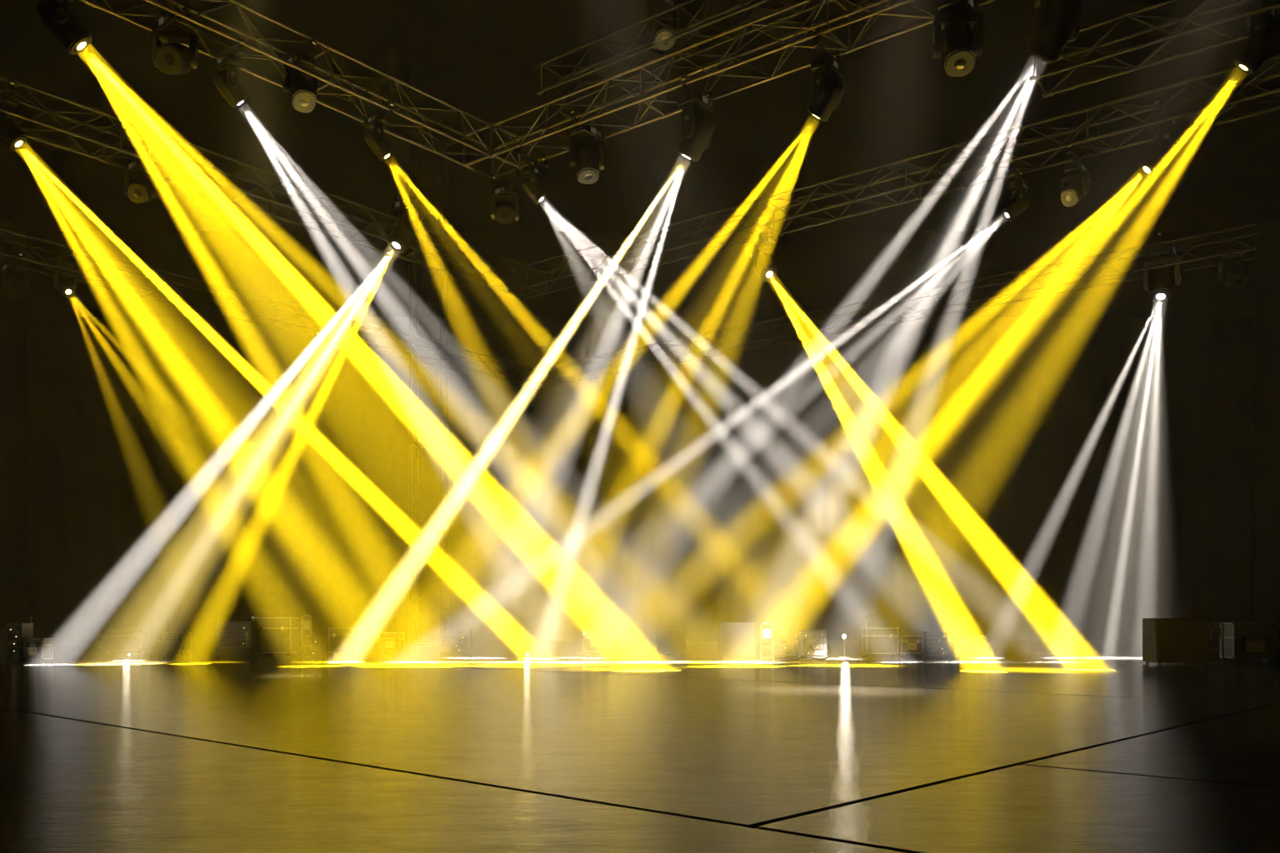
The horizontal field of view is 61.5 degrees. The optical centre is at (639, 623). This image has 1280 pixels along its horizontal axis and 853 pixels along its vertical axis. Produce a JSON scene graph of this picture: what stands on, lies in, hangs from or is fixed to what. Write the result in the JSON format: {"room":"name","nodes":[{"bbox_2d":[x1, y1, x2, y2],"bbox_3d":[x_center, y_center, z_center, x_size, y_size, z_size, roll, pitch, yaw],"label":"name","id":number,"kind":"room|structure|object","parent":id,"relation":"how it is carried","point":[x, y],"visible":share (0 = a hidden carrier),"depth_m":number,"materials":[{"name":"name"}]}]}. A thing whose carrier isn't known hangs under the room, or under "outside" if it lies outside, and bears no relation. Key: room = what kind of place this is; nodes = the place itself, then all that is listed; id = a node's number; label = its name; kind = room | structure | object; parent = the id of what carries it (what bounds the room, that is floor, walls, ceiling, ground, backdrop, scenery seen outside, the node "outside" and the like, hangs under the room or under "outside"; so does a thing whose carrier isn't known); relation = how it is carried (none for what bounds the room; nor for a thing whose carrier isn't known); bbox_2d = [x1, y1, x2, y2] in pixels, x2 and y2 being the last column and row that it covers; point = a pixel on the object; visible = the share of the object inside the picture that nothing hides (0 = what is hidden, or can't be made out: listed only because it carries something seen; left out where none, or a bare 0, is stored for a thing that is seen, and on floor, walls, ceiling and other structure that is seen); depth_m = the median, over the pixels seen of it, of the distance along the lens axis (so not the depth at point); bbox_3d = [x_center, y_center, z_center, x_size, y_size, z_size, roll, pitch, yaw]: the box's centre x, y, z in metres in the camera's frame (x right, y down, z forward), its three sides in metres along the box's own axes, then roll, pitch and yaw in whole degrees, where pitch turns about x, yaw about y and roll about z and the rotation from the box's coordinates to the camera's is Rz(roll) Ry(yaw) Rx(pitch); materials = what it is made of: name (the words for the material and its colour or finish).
{"room":"concert stage","nodes":[
{"label":"concert stage","id":0,"kind":"room"},
{"bbox_2d":[0,215,25,629],"bbox_3d":[-24.100,-7.320,17.500,0.200,16.000,49.000,0,0,0],"label":"wall","id":1,"kind":"structure","parent":0,"point":[12,312],"depth_m":41.09,"materials":[{"name":"black"}]},
{"bbox_2d":[0,75,528,294],"bbox_3d":[-7.315,-8.050,19.721,0.704,0.573,14.079,0,0,39],"label":"lighting truss","id":2,"kind":"object","parent":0,"point":[17,83],"visible":0.89,"depth_m":19.73,"materials":[{"name":"paint"}]},
{"bbox_2d":[0,79,27,150],"bbox_3d":[-9.843,-7.832,16.640,0.636,0.962,0.520,0,0,0],"label":"light","id":3,"kind":"object","parent":2,"relation":"attached to","point":[13,137],"visible":0.98,"depth_m":16.53,"materials":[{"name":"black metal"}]},
{"bbox_2d":[123,146,157,203],"bbox_3d":[-8.496,-7.548,18.285,0.520,0.928,0.628,0,0,-11],"label":"light","id":4,"kind":"object","parent":2,"relation":"attached to","point":[139,192],"visible":1,"depth_m":18.16,"materials":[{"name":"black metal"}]},
{"bbox_2d":[0,83,515,274],"bbox_3d":[-6.488,-8.110,20.334,0.026,0.238,11.405,0,0,39],"label":"power cable","id":5,"kind":"object","parent":2,"relation":"attached to","point":[2,85],"visible":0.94,"depth_m":19.17,"materials":[{"name":"black rubber"}]},
{"bbox_2d":[387,186,421,253],"bbox_3d":[-4.822,-8.229,22.016,0.697,1.272,0.657,0,0,0],"label":"light","id":6,"kind":"object","parent":2,"relation":"attached to","point":[399,239],"visible":1,"depth_m":21.84,"materials":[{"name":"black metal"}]},
{"bbox_2d":[505,265,547,299],"bbox_3d":[-2.680,-8.050,25.360,0.719,0.560,0.741,0,0,39],"label":"block","id":7,"kind":"object","parent":2,"relation":"attached to","point":[510,290],"visible":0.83,"depth_m":25.28,"materials":[{"name":"paint"}]},
{"bbox_2d":[525,54,1279,295],"bbox_3d":[4.100,-8.050,20.152,16.579,0.573,0.696,0,0,38],"label":"lighting truss","id":8,"kind":"object","parent":7,"relation":"attached to","point":[1087,109],"visible":0.94,"depth_m":19.31,"materials":[{"name":"paint"}]},
{"bbox_2d":[749,222,777,281],"bbox_3d":[2.457,-7.336,21.411,0.586,1.106,0.650,0,0,0],"label":"light","id":9,"kind":"object","parent":8,"relation":"attached to","point":[762,252],"visible":1,"depth_m":21.25,"materials":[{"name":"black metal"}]},
{"bbox_2d":[537,75,1248,274],"bbox_3d":[3.354,-8.115,20.410,14.405,0.250,0.026,0,0,38],"label":"power cable","id":10,"kind":"object","parent":8,"relation":"attached to","point":[1247,77],"visible":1,"depth_m":19.08,"materials":[{"name":"black rubber"}]},
{"bbox_2d":[1002,156,1030,221],"bbox_3d":[6.444,-7.362,18.352,0.708,0.964,0.417,0,0,-24],"label":"light","id":11,"kind":"object","parent":8,"relation":"attached to","point":[1019,203],"visible":1,"depth_m":18.24,"materials":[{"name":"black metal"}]},
{"bbox_2d":[1060,141,1089,206],"bbox_3d":[7.191,-7.359,17.774,0.513,0.970,0.644,0,0,0],"label":"light","id":12,"kind":"object","parent":8,"relation":"attached to","point":[1078,178],"visible":1,"depth_m":17.63,"materials":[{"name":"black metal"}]},
{"bbox_2d":[1138,97,1182,177],"bbox_3d":[8.215,-7.622,16.972,0.623,1.102,0.644,0,0,0],"label":"light","id":13,"kind":"object","parent":8,"relation":"attached to","point":[1166,146],"visible":0.97,"depth_m":16.82,"materials":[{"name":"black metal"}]},
{"bbox_2d":[0,228,533,386],"bbox_3d":[-9.246,-8.050,28.310,0.696,0.573,17.577,0,0,39],"label":"lighting truss","id":14,"kind":"object","parent":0,"point":[157,271],"visible":0.98,"depth_m":27.28,"materials":[{"name":"metal"}]},
{"bbox_2d":[0,251,29,299],"bbox_3d":[-13.480,-7.421,23.133,0.574,1.013,0.646,0,0,-7],"label":"light","id":15,"kind":"object","parent":14,"relation":"attached to","point":[12,289],"visible":1,"depth_m":23.02,"materials":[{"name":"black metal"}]},
{"bbox_2d":[51,253,76,297],"bbox_3d":[-12.831,-7.711,23.949,0.628,0.923,0.520,0,0,0],"label":"light","id":16,"kind":"object","parent":14,"relation":"attached to","point":[67,287],"visible":0.98,"depth_m":23.80,"materials":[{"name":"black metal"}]},
{"bbox_2d":[518,367,549,389],"bbox_3d":[-3.500,-8.050,35.300,0.719,0.560,0.741,0,0,39],"label":"block","id":17,"kind":"object","parent":14,"relation":"attached to","point":[533,387],"visible":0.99,"depth_m":35.25,"materials":[{"name":"paint"}]},
{"bbox_2d":[79,0,494,168],"bbox_3d":[-6.043,-8.050,14.073,0.701,0.573,10.579,0,0,39],"label":"lighting truss","id":18,"kind":"object","parent":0,"point":[92,3],"visible":0.78,"depth_m":15.55,"materials":[{"name":"metal"}]},
{"bbox_2d":[36,0,91,54],"bbox_3d":[-6.960,-7.432,12.954,0.634,1.061,0.566,0,0,0],"label":"light","id":19,"kind":"object","parent":18,"relation":"attached to","point":[57,17],"visible":1,"depth_m":12.84,"materials":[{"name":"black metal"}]},
{"bbox_2d":[151,0,199,74],"bbox_3d":[-6.066,-7.590,14.019,0.570,1.023,0.643,0,0,-8],"label":"light","id":20,"kind":"object","parent":18,"relation":"attached to","point":[173,57],"visible":1,"depth_m":13.93,"materials":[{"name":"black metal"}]},
{"bbox_2d":[213,37,247,108],"bbox_3d":[-5.590,-7.447,14.632,0.705,0.805,0.420,0,0,10],"label":"light","id":21,"kind":"object","parent":18,"relation":"attached to","point":[227,65],"visible":1,"depth_m":14.50,"materials":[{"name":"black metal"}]},
{"bbox_2d":[282,38,317,112],"bbox_3d":[-4.894,-7.820,15.473,0.477,0.973,0.666,0,0,-16],"label":"light","id":22,"kind":"object","parent":18,"relation":"attached to","point":[302,92],"visible":0.88,"depth_m":15.32,"materials":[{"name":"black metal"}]},
{"bbox_2d":[160,0,456,145],"bbox_3d":[-5.920,-8.099,14.617,0.026,0.280,8.907,0,0,39],"label":"power cable","id":23,"kind":"object","parent":18,"relation":"attached to","point":[162,1],"visible":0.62,"depth_m":16.12,"materials":[{"name":"black rubber"}]},
{"bbox_2d":[361,100,394,160],"bbox_3d":[-4.031,-7.532,16.522,0.701,0.808,0.413,0,0,9],"label":"light","id":24,"kind":"object","parent":18,"relation":"attached to","point":[375,139],"visible":0.99,"depth_m":16.41,"materials":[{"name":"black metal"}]},
{"bbox_2d":[462,125,521,179],"bbox_3d":[-2.520,-8.050,18.360,0.719,0.560,0.741,0,0,39],"label":"block","id":25,"kind":"object","parent":18,"relation":"attached to","point":[479,158],"visible":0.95,"depth_m":18.28,"materials":[{"name":"metal"}]},
{"bbox_2d":[490,164,521,224],"bbox_3d":[-2.334,-7.339,18.586,0.495,1.010,0.656,0,0,-15],"label":"light","id":26,"kind":"object","parent":25,"relation":"attached to","point":[507,193],"visible":1,"depth_m":18.48,"materials":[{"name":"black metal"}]},
{"bbox_2d":[489,0,995,169],"bbox_3d":[2.159,-8.050,14.767,11.279,0.573,0.697,0,0,38],"label":"lighting truss","id":27,"kind":"object","parent":25,"relation":"attached to","point":[828,29],"visible":0.93,"depth_m":15.56,"materials":[{"name":"metal"}]},
{"bbox_2d":[515,141,549,204],"bbox_3d":[-1.775,-7.397,17.788,0.723,0.894,0.370,0,0,-26],"label":"light","id":28,"kind":"object","parent":27,"relation":"attached to","point":[531,188],"visible":1,"depth_m":17.69,"materials":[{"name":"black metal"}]},
{"bbox_2d":[569,107,604,184],"bbox_3d":[-0.845,-7.524,17.073,0.596,1.078,0.556,0,0,-10],"label":"light","id":29,"kind":"object","parent":27,"relation":"attached to","point":[587,153],"visible":0.99,"depth_m":16.94,"materials":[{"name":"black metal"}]},
{"bbox_2d":[506,0,868,139],"bbox_3d":[1.729,-8.100,14.781,9.902,0.278,0.027,0,0,38],"label":"power cable","id":30,"kind":"object","parent":27,"relation":"attached to","point":[865,1],"visible":1,"depth_m":15.48,"materials":[{"name":"black rubber"}]},
{"bbox_2d":[675,74,715,162],"bbox_3d":[0.831,-7.363,15.784,0.590,1.115,0.581,0,0,-8],"label":"light","id":31,"kind":"object","parent":27,"relation":"attached to","point":[697,127],"visible":1,"depth_m":15.61,"materials":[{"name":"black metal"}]},
{"bbox_2d":[807,30,844,121],"bbox_3d":[2.519,-7.320,14.486,0.510,1.048,0.644,0,0,0],"label":"light","id":32,"kind":"object","parent":27,"relation":"attached to","point":[828,91],"visible":1,"depth_m":14.34,"materials":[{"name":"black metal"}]},
{"bbox_2d":[931,0,984,76],"bbox_3d":[3.956,-7.389,13.386,0.626,1.170,0.644,0,0,0],"label":"light","id":33,"kind":"object","parent":27,"relation":"attached to","point":[959,45],"visible":1,"depth_m":13.27,"materials":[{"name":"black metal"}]},
{"bbox_2d":[1025,0,1084,62],"bbox_3d":[4.900,-7.268,12.676,0.633,1.191,0.682,0,0,0],"label":"light","id":34,"kind":"object","parent":27,"relation":"attached to","point":[1056,23],"visible":1,"depth_m":12.53,"materials":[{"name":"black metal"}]},
{"bbox_2d":[381,32,409,109],"bbox_3d":[-5.450,-12.354,24.000,0.590,1.650,0.480,0,0,0],"label":"chain hoist","id":35,"kind":"object","parent":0,"point":[397,61],"visible":0.79,"depth_m":23.84,"materials":[{"name":"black metal"}]},
{"bbox_2d":[0,0,1279,230],"bbox_3d":[0.000,-15.420,17.500,48.000,0.200,49.000,0,0,0],"label":"ceiling","id":36,"kind":"structure","parent":0,"point":[899,101],"depth_m":32.74,"materials":[{"name":"black"}]},
{"bbox_2d":[0,640,1279,852],"bbox_3d":[0.000,0.690,17.500,68.490,0.020,68.553,0,0,42],"label":"floor","id":37,"kind":"structure","parent":0,"point":[751,754],"depth_m":5.72,"materials":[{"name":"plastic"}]},
{"bbox_2d":[6,623,33,664],"bbox_3d":[-10.325,0.340,17.882,0.252,0.680,0.380,0,0,0],"label":"equipment rack","id":38,"kind":"object","parent":37,"relation":"on","point":[16,632],"visible":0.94,"depth_m":17.73,"materials":[{"name":"laminate"}]},
{"bbox_2d":[25,610,44,663],"bbox_3d":[-10.275,0.232,18.275,0.359,0.896,0.197,0,0,0],"label":"microphone stand","id":39,"kind":"object","parent":37,"relation":"on","point":[30,617],"visible":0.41,"depth_m":18.26,"materials":[{"name":"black metal"}]},
{"bbox_2d":[23,637,52,664],"bbox_3d":[-10.020,0.457,17.900,0.333,0.445,0.330,0,0,0],"label":"road case","id":40,"kind":"object","parent":37,"relation":"on","point":[38,650],"visible":1,"depth_m":17.75,"materials":[{"name":"laminate"}]},
{"bbox_2d":[100,630,149,653],"bbox_3d":[-11.673,0.413,24.365,0.932,0.534,0.432,0,0,0],"label":"road case","id":41,"kind":"object","parent":37,"relation":"on","point":[111,640],"visible":1,"depth_m":24.16,"materials":[{"name":"laminate"}]},
{"bbox_2d":[122,654,135,659],"bbox_3d":[-9.694,0.630,20.400,0.240,0.099,0.240,0,0,0],"label":"work lamp","id":42,"kind":"object","parent":37,"relation":"on","point":[128,657],"visible":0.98,"depth_m":20.35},
{"bbox_2d":[161,631,191,654],"bbox_3d":[-10.218,0.430,23.706,0.524,0.500,0.364,0,0,0],"label":"road case","id":43,"kind":"object","parent":37,"relation":"on","point":[171,642],"visible":1,"depth_m":23.54,"materials":[{"name":"laminate"}]},
{"bbox_2d":[215,621,257,657],"bbox_3d":[-8.027,0.323,21.375,0.700,0.714,0.380,0,0,0],"label":"equipment rack","id":44,"kind":"object","parent":37,"relation":"on","point":[232,638],"visible":1,"depth_m":21.22,"materials":[{"name":"metal"}]},
{"bbox_2d":[251,616,299,656],"bbox_3d":[-7.429,0.274,21.928,0.809,0.813,0.500,0,0,0],"label":"road case","id":45,"kind":"object","parent":37,"relation":"on","point":[275,635],"visible":0.89,"depth_m":21.69,"materials":[{"name":"laminate"}]},
{"bbox_2d":[297,615,311,658],"bbox_3d":[-6.476,0.259,20.831,0.258,0.843,0.299,0,0,0],"label":"trolley","id":46,"kind":"object","parent":37,"relation":"on","point":[306,624],"visible":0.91,"depth_m":20.88,"materials":[{"name":"metal"}]},
{"bbox_2d":[310,636,326,658],"bbox_3d":[-6.250,0.469,20.866,0.224,0.422,0.380,0,0,0],"label":"equipment rack","id":47,"kind":"object","parent":37,"relation":"on","point":[317,644],"visible":0.99,"depth_m":20.72,"materials":[{"name":"metal"}]},
{"bbox_2d":[328,627,357,655],"bbox_3d":[-6.207,0.379,22.491,0.524,0.602,0.432,0,0,0],"label":"road case","id":48,"kind":"object","parent":37,"relation":"on","point":[340,639],"visible":1,"depth_m":22.29,"materials":[{"name":"laminate"}]},
{"bbox_2d":[378,631,404,655],"bbox_3d":[-5.196,0.430,22.491,0.469,0.500,0.364,0,0,0],"label":"road case","id":49,"kind":"object","parent":37,"relation":"on","point":[388,642],"visible":1,"depth_m":22.32,"materials":[{"name":"laminate"}]},
{"bbox_2d":[404,142,449,645],"bbox_3d":[-6.574,-7.012,33.475,1.600,15.483,1.650,0,0,0],"label":"truss tower","id":50,"kind":"object","parent":37,"relation":"on","point":[443,448],"visible":0.76,"depth_m":33.28,"materials":[{"name":"silver metal"}]},
{"bbox_2d":[440,629,472,654],"bbox_3d":[-4.043,0.408,23.688,0.632,0.544,0.380,0,0,0],"label":"equipment rack","id":51,"kind":"object","parent":37,"relation":"on","point":[452,641],"visible":0.99,"depth_m":23.53,"materials":[{"name":"metal"}]},
{"bbox_2d":[520,653,534,659],"bbox_3d":[-2.135,0.628,20.400,0.240,0.104,0.240,0,0,0],"label":"work lamp","id":52,"kind":"object","parent":37,"relation":"on","point":[527,657],"visible":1,"depth_m":20.35,"materials":[{"name":"white"}]},
{"bbox_2d":[578,633,589,656],"bbox_3d":[-1.139,0.441,21.930,0.240,0.479,0.240,0,0,0],"label":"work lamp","id":53,"kind":"object","parent":37,"relation":"on","point":[583,655],"visible":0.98,"depth_m":21.92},
{"bbox_2d":[582,630,609,654],"bbox_3d":[-0.930,0.413,23.082,0.592,0.534,0.364,0,0,0],"label":"road case","id":54,"kind":"object","parent":37,"relation":"on","point":[595,641],"visible":0.91,"depth_m":22.91,"materials":[{"name":"laminate"}]},
{"bbox_2d":[25,316,1254,640],"bbox_3d":[0.001,-5.580,41.494,47.401,12.480,0.036,0,0,0],"label":"wall","id":55,"kind":"structure","parent":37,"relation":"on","point":[1033,478],"depth_m":41.48,"materials":[{"name":"black fabric"}]},
{"bbox_2d":[655,629,687,654],"bbox_3d":[0.680,0.405,23.081,0.676,0.551,0.381,0,0,0],"label":"base cabinet","id":56,"kind":"object","parent":37,"relation":"on","point":[668,641],"visible":1,"depth_m":22.89,"materials":[{"name":"black plastic"}]},
{"bbox_2d":[659,631,684,651],"bbox_3d":[0.680,0.391,22.899,0.544,0.415,0.014,0,0,0],"label":"grille","id":57,"kind":"object","parent":56,"relation":"attached to","point":[668,641],"depth_m":22.89,"materials":[{"name":"fabric"}]},
{"bbox_2d":[717,622,756,658],"bbox_3d":[1.878,0.330,20.882,0.757,0.700,0.347,0,0,0],"label":"base cabinet","id":58,"kind":"object","parent":37,"relation":"on","point":[735,639],"visible":1,"depth_m":20.71,"materials":[{"name":"black plastic"}]},
{"bbox_2d":[720,625,753,654],"bbox_3d":[1.878,0.316,20.717,0.626,0.564,0.014,0,0,0],"label":"grille","id":59,"kind":"object","parent":58,"relation":"attached to","point":[735,639],"depth_m":20.71,"materials":[{"name":"fabric"}]},
{"bbox_2d":[758,623,774,659],"bbox_3d":[2.404,0.340,20.346,0.286,0.679,0.299,0,0,0],"label":"trolley","id":60,"kind":"object","parent":37,"relation":"on","point":[766,632],"visible":1,"depth_m":20.39,"materials":[{"name":"metal"}]},
{"bbox_2d":[772,636,798,659],"bbox_3d":[2.752,0.469,20.380,0.442,0.422,0.380,0,0,0],"label":"equipment rack","id":61,"kind":"object","parent":37,"relation":"on","point":[779,648],"visible":0.85,"depth_m":20.23,"materials":[{"name":"laminate"}]},
{"bbox_2d":[782,639,807,660],"bbox_3d":[2.816,0.481,19.493,0.476,0.390,0.224,0,0,0],"label":"cable","id":62,"kind":"object","parent":37,"relation":"on","point":[797,659],"visible":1,"depth_m":19.54,"materials":[{"name":"black rubber"}]},
{"bbox_2d":[798,630,826,658],"bbox_3d":[3.351,0.408,20.866,0.496,0.544,0.380,0,0,0],"label":"equipment rack","id":63,"kind":"object","parent":37,"relation":"on","point":[817,639],"visible":0.91,"depth_m":20.71,"materials":[{"name":"laminate"}]},
{"bbox_2d":[809,645,830,660],"bbox_3d":[3.275,0.532,19.493,0.416,0.288,0.222,0,0,0],"label":"cable","id":64,"kind":"object","parent":37,"relation":"on","point":[822,659],"visible":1,"depth_m":19.53,"materials":[{"name":"black rubber"}]},
{"bbox_2d":[838,634,849,658],"bbox_3d":[3.967,0.449,20.886,0.240,0.463,0.240,0,0,0],"label":"work lamp","id":65,"kind":"object","parent":37,"relation":"on","point":[843,635],"visible":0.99,"depth_m":20.88,"materials":[{"name":"white"}]},
{"bbox_2d":[861,627,899,657],"bbox_3d":[4.777,0.379,21.393,0.660,0.602,0.432,0,0,0],"label":"road case","id":66,"kind":"object","parent":37,"relation":"on","point":[874,641],"visible":1,"depth_m":21.19,"materials":[{"name":"laminate"}]},
{"bbox_2d":[898,635,924,657],"bbox_3d":[5.374,0.457,21.393,0.469,0.445,0.364,0,0,0],"label":"road case","id":67,"kind":"object","parent":37,"relation":"on","point":[907,644],"visible":0.96,"depth_m":21.22,"materials":[{"name":"laminate"}]},
{"bbox_2d":[921,631,948,657],"bbox_3d":[5.871,0.425,21.375,0.428,0.510,0.380,0,0,0],"label":"equipment rack","id":68,"kind":"object","parent":37,"relation":"on","point":[935,643],"visible":1,"depth_m":21.22,"materials":[{"name":"metal"}]},
{"bbox_2d":[953,614,972,657],"bbox_3d":[6.417,0.249,21.395,0.359,0.862,0.197,0,0,0],"label":"microphone stand","id":69,"kind":"object","parent":37,"relation":"on","point":[957,620],"visible":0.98,"depth_m":21.35,"materials":[{"name":"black metal"}]},
{"bbox_2d":[954,635,988,656],"bbox_3d":[6.749,0.464,21.928,0.592,0.432,0.364,0,0,0],"label":"road case","id":70,"kind":"object","parent":37,"relation":"on","point":[962,644],"visible":1,"depth_m":21.76,"materials":[{"name":"laminate"}]},
{"bbox_2d":[1142,618,1210,664],"bbox_3d":[8.923,0.299,17.899,0.934,0.762,0.551,0,0,0],"label":"box","id":71,"kind":"object","parent":37,"relation":"on","point":[1164,640],"visible":1,"depth_m":17.68,"materials":[{"name":"black plastic"}]},
{"bbox_2d":[1156,621,1208,659],"bbox_3d":[8.923,0.282,17.676,0.802,0.632,0.102,0,0,0],"label":"grille","id":72,"kind":"object","parent":71,"relation":"attached to","point":[1175,640],"depth_m":17.67,"materials":[{"name":"fabric"}]},
{"bbox_2d":[1206,621,1230,664],"bbox_3d":[9.589,0.327,17.848,0.326,0.707,0.299,0,0,0],"label":"trolley","id":73,"kind":"object","parent":37,"relation":"on","point":[1215,632],"visible":0.74,"depth_m":17.89,"materials":[{"name":"metal"}]},
{"bbox_2d":[1220,621,1278,663],"bbox_3d":[10.342,0.328,18.273,0.762,0.704,0.432,0,0,0],"label":"road case","id":74,"kind":"object","parent":37,"relation":"on","point":[1242,640],"visible":0.96,"depth_m":18.07,"materials":[{"name":"laminate"}]},
{"bbox_3d":[-10.589,0.388,17.899,0.370,0.585,0.381,0,0,0],"label":"base cabinet","id":75,"kind":"object","parent":37,"relation":"on","visible":0},
{"bbox_2d":[0,632,4,659],"bbox_3d":[-10.589,0.374,17.716,0.238,0.449,0.014,0,0,0],"label":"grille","id":76,"kind":"object","parent":75,"relation":"attached to","point":[2,634],"depth_m":17.71,"materials":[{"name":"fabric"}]},
{"bbox_2d":[25,230,1254,317],"bbox_3d":[0.000,-7.320,42.100,48.000,16.000,0.200,0,0,0],"label":"wall","id":77,"kind":"structure","parent":0,"point":[817,270],"depth_m":42.00,"materials":[{"name":"black"}]},
{"bbox_2d":[536,0,834,107],"bbox_3d":[2.115,-10.014,17.125,9.578,0.573,0.696,0,0,38],"label":"lighting truss","id":78,"kind":"object","parent":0,"point":[563,80],"visible":0.9,"depth_m":18.43,"materials":[{"name":"metal"}]},
{"bbox_2d":[645,0,676,50],"bbox_3d":[0.359,-10.384,18.467,0.539,1.097,0.658,0,0,0],"label":"light","id":79,"kind":"object","parent":78,"relation":"attached to","point":[659,32],"visible":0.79,"depth_m":18.34,"materials":[{"name":"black metal"}]},
{"bbox_2d":[533,223,1261,387],"bbox_3d":[4.866,-8.050,28.875,20.577,0.573,0.697,0,0,38],"label":"lighting truss","id":80,"kind":"object","parent":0,"point":[1022,291],"visible":0.98,"depth_m":27.22,"materials":[{"name":"paint"}]},
{"bbox_2d":[1143,231,1183,302],"bbox_3d":[11.551,-7.822,23.740,0.752,1.466,0.803,0,0,0],"label":"light","id":81,"kind":"object","parent":80,"relation":"attached to","point":[1161,282],"visible":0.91,"depth_m":23.53,"materials":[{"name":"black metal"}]},
{"bbox_2d":[1217,238,1248,289],"bbox_3d":[12.634,-7.590,22.899,0.570,1.040,0.663,0,0,0],"label":"light","id":82,"kind":"object","parent":80,"relation":"attached to","point":[1229,274],"visible":0.99,"depth_m":22.79,"materials":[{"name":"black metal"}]},
{"bbox_2d":[1029,0,1279,98],"bbox_3d":[8.804,-8.339,14.087,7.078,0.573,0.696,0,0,38],"label":"lighting truss","id":83,"kind":"object","parent":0,"point":[1275,4],"visible":0.84,"depth_m":15.28,"materials":[{"name":"metal"}]},
{"bbox_2d":[1234,0,1279,73],"bbox_3d":[8.313,-7.948,14.452,0.550,1.022,0.644,0,0,0],"label":"light","id":84,"kind":"object","parent":83,"relation":"attached to","point":[1264,37],"visible":0.93,"depth_m":14.30,"materials":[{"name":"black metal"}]},
{"bbox_2d":[1254,215,1279,629],"bbox_3d":[24.100,-7.320,17.500,0.200,16.000,49.000,0,0,0],"label":"wall","id":85,"kind":"structure","parent":0,"point":[1267,268],"depth_m":41.09,"materials":[{"name":"black"}]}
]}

